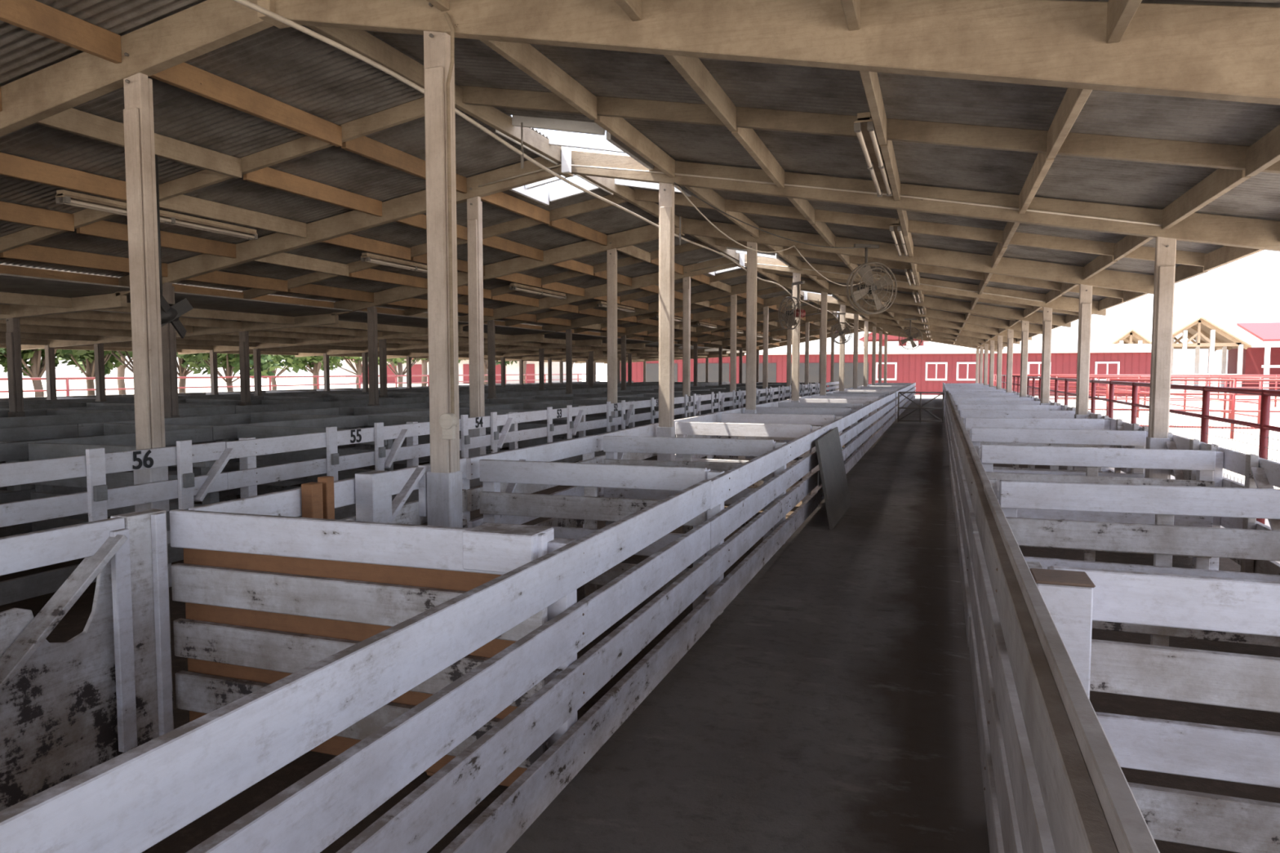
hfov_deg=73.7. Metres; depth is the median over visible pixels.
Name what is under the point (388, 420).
fence
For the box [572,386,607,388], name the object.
fence
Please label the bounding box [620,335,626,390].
support post
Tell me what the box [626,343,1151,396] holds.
barn
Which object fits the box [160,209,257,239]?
fluorescent light fixture
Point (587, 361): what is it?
support post
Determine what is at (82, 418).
fence
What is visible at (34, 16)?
beams
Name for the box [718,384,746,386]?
fence
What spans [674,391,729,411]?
fence
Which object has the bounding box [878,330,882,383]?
support post
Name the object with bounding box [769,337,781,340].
fluorescent light fixture
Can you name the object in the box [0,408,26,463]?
fence
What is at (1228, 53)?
roof
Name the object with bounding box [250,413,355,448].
fence
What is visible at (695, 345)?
support post
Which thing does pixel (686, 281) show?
support post
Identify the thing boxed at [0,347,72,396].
shade tree
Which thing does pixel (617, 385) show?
fence
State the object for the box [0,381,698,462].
fence
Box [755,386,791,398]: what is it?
fence
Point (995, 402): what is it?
fence
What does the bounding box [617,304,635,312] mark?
fluorescent light fixture
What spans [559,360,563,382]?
support post
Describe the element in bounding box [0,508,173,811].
gate
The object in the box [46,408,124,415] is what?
fence
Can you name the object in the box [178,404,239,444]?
fence
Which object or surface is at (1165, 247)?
support post
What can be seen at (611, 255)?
support post
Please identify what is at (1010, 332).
support post
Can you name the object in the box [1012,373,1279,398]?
fence
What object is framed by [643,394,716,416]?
fence
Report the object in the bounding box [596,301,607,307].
fluorescent light fixture
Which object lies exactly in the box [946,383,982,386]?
fence
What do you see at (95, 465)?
fence
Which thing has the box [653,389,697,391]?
fence
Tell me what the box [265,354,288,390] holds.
shade tree
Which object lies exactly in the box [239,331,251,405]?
support post
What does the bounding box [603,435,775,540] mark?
fence
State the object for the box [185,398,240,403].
fence
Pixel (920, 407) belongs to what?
gate
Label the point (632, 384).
fence
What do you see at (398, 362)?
shade tree
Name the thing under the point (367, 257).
fluorescent light fixture
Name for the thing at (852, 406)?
fence
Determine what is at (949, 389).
fence
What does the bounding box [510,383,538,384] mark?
fence
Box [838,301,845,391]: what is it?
support post
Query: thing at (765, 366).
support post
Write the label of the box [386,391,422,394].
fence
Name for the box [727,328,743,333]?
fluorescent light fixture
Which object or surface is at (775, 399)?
fence
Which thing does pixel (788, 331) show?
support post
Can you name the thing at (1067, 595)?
post
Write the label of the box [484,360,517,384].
shade tree
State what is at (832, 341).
support post
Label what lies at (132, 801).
rail fence
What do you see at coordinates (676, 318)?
fluorescent light fixture
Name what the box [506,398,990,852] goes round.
floor
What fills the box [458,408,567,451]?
fence
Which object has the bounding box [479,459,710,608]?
fence
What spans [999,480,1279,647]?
fence
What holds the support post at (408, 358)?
on the floor at (73, 623)
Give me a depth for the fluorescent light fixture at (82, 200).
8.39 m
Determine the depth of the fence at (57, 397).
19.70 m
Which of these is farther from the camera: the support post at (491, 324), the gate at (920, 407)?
the gate at (920, 407)
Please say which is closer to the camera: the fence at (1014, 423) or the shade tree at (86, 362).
the fence at (1014, 423)
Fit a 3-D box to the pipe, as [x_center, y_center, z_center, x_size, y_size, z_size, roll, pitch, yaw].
[4.154,-3.271,21.679,0.130,0.370,49.980,1,4,19]
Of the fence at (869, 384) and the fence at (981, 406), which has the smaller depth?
the fence at (981, 406)
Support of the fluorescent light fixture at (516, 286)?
hanging from the roof at (1228, 53)
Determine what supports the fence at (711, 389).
on the floor at (73, 623)
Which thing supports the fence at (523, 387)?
on the floor at (73, 623)
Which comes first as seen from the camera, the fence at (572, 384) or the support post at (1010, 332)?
the support post at (1010, 332)
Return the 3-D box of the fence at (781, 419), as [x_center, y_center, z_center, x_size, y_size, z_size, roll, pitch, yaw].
[1.942,0.310,12.094,1.590,0.981,0.136,1,4,19]
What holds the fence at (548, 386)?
on the floor at (73, 623)
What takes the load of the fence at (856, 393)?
on the floor at (73, 623)
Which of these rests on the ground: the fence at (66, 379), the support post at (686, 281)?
the fence at (66, 379)
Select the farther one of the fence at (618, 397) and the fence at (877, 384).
the fence at (877, 384)
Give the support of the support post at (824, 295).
on the floor at (73, 623)
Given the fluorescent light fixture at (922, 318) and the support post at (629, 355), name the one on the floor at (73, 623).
the support post at (629, 355)
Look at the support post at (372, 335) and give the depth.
16.21 m
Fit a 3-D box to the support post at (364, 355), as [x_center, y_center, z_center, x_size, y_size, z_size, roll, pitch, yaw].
[-8.775,-1.451,27.247,0.166,2.540,0.160,1,4,19]
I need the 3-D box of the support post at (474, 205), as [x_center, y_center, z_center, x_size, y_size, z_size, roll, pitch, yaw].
[-1.991,-0.970,10.340,0.166,3.760,0.160,1,4,19]
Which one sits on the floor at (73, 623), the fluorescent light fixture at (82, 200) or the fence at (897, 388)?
the fence at (897, 388)
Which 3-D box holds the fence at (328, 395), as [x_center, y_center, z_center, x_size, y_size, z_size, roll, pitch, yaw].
[-7.496,-0.372,22.641,1.810,0.980,0.135,1,4,19]
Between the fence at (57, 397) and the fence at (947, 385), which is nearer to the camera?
the fence at (57, 397)
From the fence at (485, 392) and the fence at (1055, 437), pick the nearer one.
the fence at (1055, 437)
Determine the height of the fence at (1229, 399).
1.442 m
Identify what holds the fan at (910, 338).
attached to the roof at (1228, 53)
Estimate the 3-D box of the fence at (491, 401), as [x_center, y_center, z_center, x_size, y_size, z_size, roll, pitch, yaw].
[-2.461,-0.102,18.465,1.740,0.981,0.136,1,4,19]
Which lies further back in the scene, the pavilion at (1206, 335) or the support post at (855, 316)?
the pavilion at (1206, 335)
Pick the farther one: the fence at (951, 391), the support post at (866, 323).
the support post at (866, 323)
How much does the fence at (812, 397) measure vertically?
0.983 m
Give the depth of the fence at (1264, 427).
10.34 m
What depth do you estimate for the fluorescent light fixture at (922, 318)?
28.48 m
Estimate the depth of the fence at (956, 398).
19.56 m
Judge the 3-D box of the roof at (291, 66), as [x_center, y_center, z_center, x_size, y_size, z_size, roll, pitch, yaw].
[3.728,-3.407,22.728,14.200,1.263,55.831,1,4,19]
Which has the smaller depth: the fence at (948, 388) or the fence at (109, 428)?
the fence at (109, 428)
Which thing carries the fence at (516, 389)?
on the floor at (73, 623)
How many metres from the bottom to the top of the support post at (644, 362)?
2.540 m
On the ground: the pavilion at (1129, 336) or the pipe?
the pavilion at (1129, 336)
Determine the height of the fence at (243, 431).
0.989 m
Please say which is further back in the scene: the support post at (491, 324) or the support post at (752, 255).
the support post at (491, 324)
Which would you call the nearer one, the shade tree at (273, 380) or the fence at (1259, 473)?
the fence at (1259, 473)
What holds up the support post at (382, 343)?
on the floor at (73, 623)
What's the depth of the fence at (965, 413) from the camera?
13.08 m
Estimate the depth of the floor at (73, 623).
3.93 m
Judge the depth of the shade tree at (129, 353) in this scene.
32.85 m
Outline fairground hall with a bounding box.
[343,358,582,384]
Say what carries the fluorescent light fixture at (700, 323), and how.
hanging from the roof at (1228, 53)
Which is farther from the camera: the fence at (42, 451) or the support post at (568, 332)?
the support post at (568, 332)
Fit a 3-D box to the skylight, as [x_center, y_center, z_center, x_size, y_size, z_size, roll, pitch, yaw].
[3.705,-3.982,22.624,2.050,0.583,30.370,1,4,19]
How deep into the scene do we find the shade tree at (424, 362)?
86.86 m
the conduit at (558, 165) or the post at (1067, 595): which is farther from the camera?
the conduit at (558, 165)
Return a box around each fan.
[155,154,193,337]
[777,280,805,329]
[830,312,852,343]
[845,243,897,314]
[898,318,922,349]
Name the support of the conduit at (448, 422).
attached to the support post at (444, 479)
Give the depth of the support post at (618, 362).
48.70 m
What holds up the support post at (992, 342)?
on the floor at (73, 623)
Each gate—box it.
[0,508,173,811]
[897,391,944,422]
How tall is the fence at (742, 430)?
0.981 m
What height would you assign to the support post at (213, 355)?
2.540 m
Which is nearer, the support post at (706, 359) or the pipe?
the pipe
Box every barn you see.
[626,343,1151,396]
[1226,322,1279,389]
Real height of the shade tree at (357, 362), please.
4.752 m
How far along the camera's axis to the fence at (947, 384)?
38.90 m
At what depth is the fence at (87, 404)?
16.23 m
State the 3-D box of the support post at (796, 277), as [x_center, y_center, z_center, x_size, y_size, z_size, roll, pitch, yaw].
[3.314,-1.475,18.151,0.166,3.760,0.160,1,4,19]
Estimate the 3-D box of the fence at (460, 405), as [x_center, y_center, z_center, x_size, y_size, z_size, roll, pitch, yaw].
[-3.216,0.040,16.313,1.740,0.974,0.136,1,4,19]
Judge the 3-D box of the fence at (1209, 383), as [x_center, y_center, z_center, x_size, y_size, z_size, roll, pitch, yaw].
[31.248,-1.542,37.775,26.080,1.442,0.080,1,4,19]
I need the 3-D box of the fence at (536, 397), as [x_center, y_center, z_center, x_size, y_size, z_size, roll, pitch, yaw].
[-1.706,-0.237,20.617,1.740,0.972,0.137,1,4,19]
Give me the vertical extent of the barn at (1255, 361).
5.900 m
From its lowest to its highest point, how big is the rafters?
1.367 m
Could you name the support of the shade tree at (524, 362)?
on the ground
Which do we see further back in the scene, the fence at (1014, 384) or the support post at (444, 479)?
the fence at (1014, 384)
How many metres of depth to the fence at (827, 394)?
22.75 m
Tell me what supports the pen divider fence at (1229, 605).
on the floor at (73, 623)
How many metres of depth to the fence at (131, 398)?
22.16 m
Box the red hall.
[858,332,928,352]
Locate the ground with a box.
[0,374,1279,564]
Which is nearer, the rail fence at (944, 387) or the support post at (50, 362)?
the support post at (50, 362)
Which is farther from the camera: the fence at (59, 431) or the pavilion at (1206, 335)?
the pavilion at (1206, 335)
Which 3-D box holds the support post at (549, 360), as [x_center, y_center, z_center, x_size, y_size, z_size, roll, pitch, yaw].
[-4.244,-2.286,40.159,0.166,2.540,0.160,1,4,19]
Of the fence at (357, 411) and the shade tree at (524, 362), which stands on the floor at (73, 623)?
the fence at (357, 411)
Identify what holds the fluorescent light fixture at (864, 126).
hanging from the roof at (1228, 53)
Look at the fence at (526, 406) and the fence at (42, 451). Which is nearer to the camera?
the fence at (42, 451)
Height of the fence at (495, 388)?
0.990 m
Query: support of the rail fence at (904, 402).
on the floor at (73, 623)
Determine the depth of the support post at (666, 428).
9.47 m
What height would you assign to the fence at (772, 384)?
0.984 m
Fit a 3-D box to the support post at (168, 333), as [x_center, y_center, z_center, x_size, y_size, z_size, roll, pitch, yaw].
[-6.606,-0.649,11.981,0.166,2.910,0.160,1,4,19]
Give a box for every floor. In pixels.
[0,418,1279,852]
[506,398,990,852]
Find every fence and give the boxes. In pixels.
[0,373,586,395]
[0,381,599,400]
[0,381,633,405]
[0,381,658,408]
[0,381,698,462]
[0,381,839,605]
[0,382,729,442]
[0,382,762,490]
[0,382,801,537]
[0,392,895,852]
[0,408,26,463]
[0,441,17,536]
[28,442,219,532]
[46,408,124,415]
[56,396,96,399]
[86,403,134,406]
[103,422,224,502]
[169,509,554,786]
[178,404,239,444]
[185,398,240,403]
[188,457,466,528]
[205,392,254,395]
[236,425,393,497]
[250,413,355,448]
[261,400,319,404]
[263,395,318,399]
[265,390,314,392]
[316,389,362,391]
[327,394,379,396]
[334,396,394,400]
[354,407,429,445]
[368,414,499,470]
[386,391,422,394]
[393,394,429,398]
[398,386,429,388]
[458,403,509,449]
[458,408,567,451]
[462,382,878,528]
[462,389,504,391]
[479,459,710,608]
[484,391,528,393]
[488,398,564,439]
[495,387,536,389]
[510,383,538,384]
[515,389,561,391]
[523,386,555,387]
[523,403,621,438]
[531,382,565,383]
[535,396,602,399]
[546,387,576,389]
[548,386,581,386]
[572,384,600,386]
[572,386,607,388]
[573,394,634,397]
[573,399,658,438]
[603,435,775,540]
[604,391,653,394]
[617,385,648,386]
[617,396,692,422]
[631,384,658,385]
[631,390,658,392]
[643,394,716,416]
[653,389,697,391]
[674,387,717,389]
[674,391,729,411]
[675,422,812,502]
[690,386,729,387]
[691,391,745,408]
[705,386,742,386]
[710,388,762,405]
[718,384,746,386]
[720,413,835,462]
[725,387,778,402]
[739,386,786,400]
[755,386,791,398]
[755,406,851,462]
[768,385,804,396]
[772,384,814,395]
[777,402,862,449]
[799,398,871,439]
[811,395,879,431]
[826,393,884,425]
[833,391,889,420]
[844,390,893,411]
[848,388,897,405]
[857,387,899,390]
[860,386,902,388]
[867,385,904,387]
[869,384,906,386]
[876,383,910,384]
[881,382,911,384]
[892,382,915,420]
[942,382,950,415]
[944,390,1159,852]
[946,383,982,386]
[946,384,983,385]
[946,385,987,387]
[947,386,989,389]
[948,386,994,388]
[948,388,995,390]
[949,389,1002,391]
[950,390,1005,395]
[951,382,978,383]
[951,392,1013,397]
[952,394,1019,400]
[954,396,1030,404]
[955,400,1039,410]
[958,404,1057,448]
[960,408,1075,470]
[964,417,1104,472]
[970,426,1146,499]
[980,444,1215,569]
[982,383,1279,574]
[993,374,1020,392]
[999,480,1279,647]
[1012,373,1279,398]
[1026,376,1279,524]
[1027,374,1279,407]
[1047,565,1279,852]
[1055,376,1279,417]
[1089,373,1262,423]
[1106,378,1279,439]
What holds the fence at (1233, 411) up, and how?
on the ground
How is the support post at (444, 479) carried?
on the floor at (73, 623)
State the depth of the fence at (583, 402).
17.79 m
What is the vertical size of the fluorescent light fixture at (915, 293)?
0.205 m
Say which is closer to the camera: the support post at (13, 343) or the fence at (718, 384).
the support post at (13, 343)
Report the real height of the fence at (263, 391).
0.988 m
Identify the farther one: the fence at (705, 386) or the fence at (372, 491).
the fence at (705, 386)
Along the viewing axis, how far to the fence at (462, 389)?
29.22 m
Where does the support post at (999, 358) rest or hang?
on the floor at (73, 623)
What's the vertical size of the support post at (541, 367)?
2.540 m
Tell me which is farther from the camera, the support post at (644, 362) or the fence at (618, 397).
the support post at (644, 362)
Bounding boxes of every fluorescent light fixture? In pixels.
[55,189,127,216]
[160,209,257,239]
[360,253,426,273]
[509,283,566,299]
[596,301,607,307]
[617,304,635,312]
[655,313,682,321]
[696,321,717,328]
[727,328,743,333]
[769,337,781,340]
[853,111,891,196]
[889,217,907,256]
[904,262,915,285]
[911,289,920,302]
[917,306,924,314]
[920,316,926,322]
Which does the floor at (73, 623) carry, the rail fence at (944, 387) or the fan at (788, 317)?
the rail fence at (944, 387)
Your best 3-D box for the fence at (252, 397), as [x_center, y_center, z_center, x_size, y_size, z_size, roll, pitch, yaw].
[-6.998,-0.681,27.363,0.136,0.988,50.992,1,4,19]
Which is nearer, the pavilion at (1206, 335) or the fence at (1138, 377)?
the fence at (1138, 377)
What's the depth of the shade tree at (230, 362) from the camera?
35.31 m
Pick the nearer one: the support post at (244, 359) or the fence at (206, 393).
the support post at (244, 359)
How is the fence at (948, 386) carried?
on the floor at (73, 623)
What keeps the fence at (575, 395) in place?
on the floor at (73, 623)
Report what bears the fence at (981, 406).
on the floor at (73, 623)
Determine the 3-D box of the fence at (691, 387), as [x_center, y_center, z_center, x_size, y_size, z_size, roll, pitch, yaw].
[2.826,-1.072,33.530,1.740,0.972,0.137,1,4,19]
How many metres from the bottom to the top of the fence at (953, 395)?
0.987 m
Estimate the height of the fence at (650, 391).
0.972 m
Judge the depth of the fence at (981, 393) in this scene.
23.79 m
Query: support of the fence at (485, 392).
on the floor at (73, 623)
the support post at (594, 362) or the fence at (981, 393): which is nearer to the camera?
the fence at (981, 393)
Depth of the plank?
8.90 m
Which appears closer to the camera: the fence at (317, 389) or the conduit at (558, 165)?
the conduit at (558, 165)
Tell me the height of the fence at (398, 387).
0.988 m
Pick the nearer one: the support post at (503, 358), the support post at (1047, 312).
the support post at (1047, 312)
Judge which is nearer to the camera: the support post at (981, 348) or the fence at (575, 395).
the fence at (575, 395)
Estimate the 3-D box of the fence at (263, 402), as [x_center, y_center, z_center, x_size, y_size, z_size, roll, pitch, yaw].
[-7.133,-0.053,17.682,1.640,0.983,0.135,1,4,19]
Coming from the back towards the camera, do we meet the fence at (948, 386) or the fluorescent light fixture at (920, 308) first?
the fence at (948, 386)
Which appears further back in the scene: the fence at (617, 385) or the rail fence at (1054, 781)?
the fence at (617, 385)
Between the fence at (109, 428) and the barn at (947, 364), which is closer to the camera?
the fence at (109, 428)
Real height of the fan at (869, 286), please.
1.064 m
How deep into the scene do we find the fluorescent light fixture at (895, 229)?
11.02 m
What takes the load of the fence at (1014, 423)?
on the floor at (73, 623)
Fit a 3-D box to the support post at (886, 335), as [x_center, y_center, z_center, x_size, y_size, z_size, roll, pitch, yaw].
[13.887,-3.423,48.280,0.166,3.760,0.160,1,4,19]
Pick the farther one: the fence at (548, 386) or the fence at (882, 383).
the fence at (882, 383)
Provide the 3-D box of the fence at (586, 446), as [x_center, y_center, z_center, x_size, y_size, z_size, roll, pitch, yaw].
[6.044,-0.629,26.557,0.187,0.988,43.896,1,4,19]
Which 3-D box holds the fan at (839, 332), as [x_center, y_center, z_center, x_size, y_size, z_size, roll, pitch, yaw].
[5.889,-2.891,25.118,0.634,0.923,0.442,-1,4,-9]
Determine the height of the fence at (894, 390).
0.981 m
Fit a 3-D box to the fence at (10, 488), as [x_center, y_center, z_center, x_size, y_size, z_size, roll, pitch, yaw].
[-6.237,0.598,7.705,1.740,0.972,0.137,1,4,19]
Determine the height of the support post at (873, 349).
3.760 m
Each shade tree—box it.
[0,347,4,353]
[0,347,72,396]
[58,351,123,395]
[71,349,184,372]
[111,355,133,394]
[176,352,279,391]
[176,353,222,392]
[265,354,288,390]
[267,354,341,389]
[320,356,362,388]
[360,356,428,386]
[421,359,428,386]
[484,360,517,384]
[523,360,526,383]
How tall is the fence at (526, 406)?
0.989 m
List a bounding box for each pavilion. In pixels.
[1097,328,1151,344]
[1146,316,1251,386]
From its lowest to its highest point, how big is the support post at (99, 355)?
2.540 m
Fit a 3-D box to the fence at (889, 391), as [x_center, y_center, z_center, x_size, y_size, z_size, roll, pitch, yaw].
[7.228,-0.666,27.159,1.590,0.983,0.137,1,4,19]
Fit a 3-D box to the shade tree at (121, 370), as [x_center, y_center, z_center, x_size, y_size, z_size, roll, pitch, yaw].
[-30.791,-4.534,51.549,5.338,5.828,8.276,-4,5,-45]
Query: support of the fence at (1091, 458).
on the floor at (73, 623)
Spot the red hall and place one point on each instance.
(892, 340)
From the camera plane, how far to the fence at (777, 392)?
30.51 m
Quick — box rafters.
[0,85,1279,350]
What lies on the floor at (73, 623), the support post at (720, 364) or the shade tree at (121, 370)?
the support post at (720, 364)
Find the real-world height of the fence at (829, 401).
0.981 m
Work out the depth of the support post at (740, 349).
46.33 m
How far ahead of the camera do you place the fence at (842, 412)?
14.12 m
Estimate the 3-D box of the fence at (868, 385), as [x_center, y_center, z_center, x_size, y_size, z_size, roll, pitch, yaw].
[10.249,-1.221,35.767,1.590,0.981,0.134,1,4,19]
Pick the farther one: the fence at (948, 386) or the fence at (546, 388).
the fence at (948, 386)
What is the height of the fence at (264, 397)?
0.980 m
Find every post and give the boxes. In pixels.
[5,317,25,417]
[44,344,56,399]
[93,343,106,401]
[123,52,171,586]
[160,282,179,417]
[209,349,217,395]
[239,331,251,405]
[253,348,262,395]
[323,353,330,391]
[361,351,368,391]
[367,306,379,405]
[378,339,387,397]
[405,355,412,388]
[423,2,462,528]
[466,187,485,488]
[487,320,496,398]
[500,356,506,386]
[519,359,523,384]
[538,348,544,389]
[547,358,551,385]
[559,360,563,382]
[565,328,572,394]
[585,360,589,384]
[588,351,593,386]
[593,360,595,382]
[606,242,617,431]
[617,360,620,382]
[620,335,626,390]
[627,353,631,385]
[643,361,646,382]
[657,173,675,461]
[681,271,690,417]
[693,341,697,386]
[705,358,708,382]
[718,346,722,384]
[728,290,737,409]
[738,348,742,383]
[744,235,757,458]
[755,350,759,382]
[762,306,768,403]
[786,323,791,399]
[791,272,800,402]
[804,321,808,395]
[818,327,820,393]
[819,291,827,395]
[830,331,834,391]
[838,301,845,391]
[853,313,858,388]
[862,318,868,386]
[871,326,875,384]
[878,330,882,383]
[883,334,887,382]
[975,348,979,382]
[978,346,983,383]
[983,343,988,385]
[989,339,994,386]
[995,335,1002,389]
[1005,328,1013,392]
[1019,320,1028,397]
[1029,568,1095,699]
[1040,306,1052,404]
[1072,284,1092,471]
[1144,236,1176,479]
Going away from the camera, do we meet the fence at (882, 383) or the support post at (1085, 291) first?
the support post at (1085, 291)
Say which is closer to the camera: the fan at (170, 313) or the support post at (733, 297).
the fan at (170, 313)
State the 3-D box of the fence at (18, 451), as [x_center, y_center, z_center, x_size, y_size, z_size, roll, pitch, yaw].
[0.741,-0.506,24.659,0.136,0.987,50.992,1,4,19]
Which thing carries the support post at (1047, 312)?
on the floor at (73, 623)
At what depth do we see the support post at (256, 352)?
22.88 m
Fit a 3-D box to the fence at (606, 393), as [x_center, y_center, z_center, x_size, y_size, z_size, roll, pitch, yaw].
[-0.195,-0.520,24.921,1.740,0.981,0.136,1,4,19]
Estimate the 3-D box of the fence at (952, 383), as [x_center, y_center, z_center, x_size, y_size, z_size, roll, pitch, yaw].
[16.380,-1.711,43.289,1.620,0.987,0.132,1,4,19]
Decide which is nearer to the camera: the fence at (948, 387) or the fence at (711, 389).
the fence at (711, 389)
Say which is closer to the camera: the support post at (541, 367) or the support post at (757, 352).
the support post at (541, 367)
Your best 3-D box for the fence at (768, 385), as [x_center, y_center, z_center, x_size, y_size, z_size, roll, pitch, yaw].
[6.314,-1.314,37.143,1.930,0.988,0.133,1,4,19]
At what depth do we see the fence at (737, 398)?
26.29 m
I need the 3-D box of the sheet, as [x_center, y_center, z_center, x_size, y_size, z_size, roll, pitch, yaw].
[-7.029,-2.635,26.558,9.700,0.505,55.640,1,4,19]
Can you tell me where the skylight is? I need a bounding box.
[495,115,862,317]
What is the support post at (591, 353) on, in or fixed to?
on the floor at (73, 623)
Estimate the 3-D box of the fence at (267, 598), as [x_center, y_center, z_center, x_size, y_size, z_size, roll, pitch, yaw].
[-1.136,0.850,3.352,1.720,0.990,0.180,1,4,19]
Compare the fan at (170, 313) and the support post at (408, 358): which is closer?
the fan at (170, 313)
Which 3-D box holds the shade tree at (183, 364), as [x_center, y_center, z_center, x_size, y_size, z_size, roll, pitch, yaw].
[-20.715,-3.250,39.483,4.853,4.724,4.665,1,4,17]
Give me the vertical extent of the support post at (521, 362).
2.540 m
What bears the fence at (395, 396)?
on the floor at (73, 623)
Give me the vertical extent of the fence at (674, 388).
0.981 m
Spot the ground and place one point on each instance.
(1274, 420)
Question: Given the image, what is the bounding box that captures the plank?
[814,426,851,529]
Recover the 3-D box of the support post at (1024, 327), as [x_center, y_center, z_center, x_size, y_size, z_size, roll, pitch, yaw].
[9.393,-1.230,20.886,0.166,2.918,0.160,1,4,19]
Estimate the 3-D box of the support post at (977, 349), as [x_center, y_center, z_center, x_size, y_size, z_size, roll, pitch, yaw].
[18.455,-2.900,46.711,0.166,2.918,0.160,1,4,19]
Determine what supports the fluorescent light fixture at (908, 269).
hanging from the roof at (1228, 53)
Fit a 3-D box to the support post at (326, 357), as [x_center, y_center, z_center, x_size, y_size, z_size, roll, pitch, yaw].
[-10.191,-1.483,27.742,0.166,2.540,0.160,1,4,19]
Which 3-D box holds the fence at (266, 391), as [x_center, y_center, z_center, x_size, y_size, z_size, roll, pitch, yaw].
[-10.657,-0.604,26.162,1.910,0.988,0.135,1,4,19]
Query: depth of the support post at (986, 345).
38.02 m
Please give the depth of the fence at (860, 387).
33.51 m
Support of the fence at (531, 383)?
on the floor at (73, 623)
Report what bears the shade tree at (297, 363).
on the ground
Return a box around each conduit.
[439,11,457,439]
[478,164,1162,302]
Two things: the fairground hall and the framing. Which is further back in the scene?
the fairground hall
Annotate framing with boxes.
[0,292,744,364]
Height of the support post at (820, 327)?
3.760 m
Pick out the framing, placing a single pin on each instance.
(58, 322)
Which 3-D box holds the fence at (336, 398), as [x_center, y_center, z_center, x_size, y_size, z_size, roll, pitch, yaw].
[-6.378,-0.194,19.833,1.640,0.988,0.136,1,4,19]
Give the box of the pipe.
[232,0,872,336]
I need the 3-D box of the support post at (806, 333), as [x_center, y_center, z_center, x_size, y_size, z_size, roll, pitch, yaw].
[7.072,-2.640,36.165,0.166,3.760,0.160,1,4,19]
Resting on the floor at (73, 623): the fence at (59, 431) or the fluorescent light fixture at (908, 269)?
the fence at (59, 431)
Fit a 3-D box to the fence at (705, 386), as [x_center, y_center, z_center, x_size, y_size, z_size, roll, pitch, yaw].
[3.581,-1.212,35.681,1.740,0.974,0.136,1,4,19]
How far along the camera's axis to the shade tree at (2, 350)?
27.73 m
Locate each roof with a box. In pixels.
[0,0,1279,349]
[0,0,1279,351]
[0,0,1279,353]
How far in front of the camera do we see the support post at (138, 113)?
5.97 m
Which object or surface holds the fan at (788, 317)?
hanging from the roof at (1228, 53)
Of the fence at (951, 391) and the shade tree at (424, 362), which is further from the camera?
the shade tree at (424, 362)

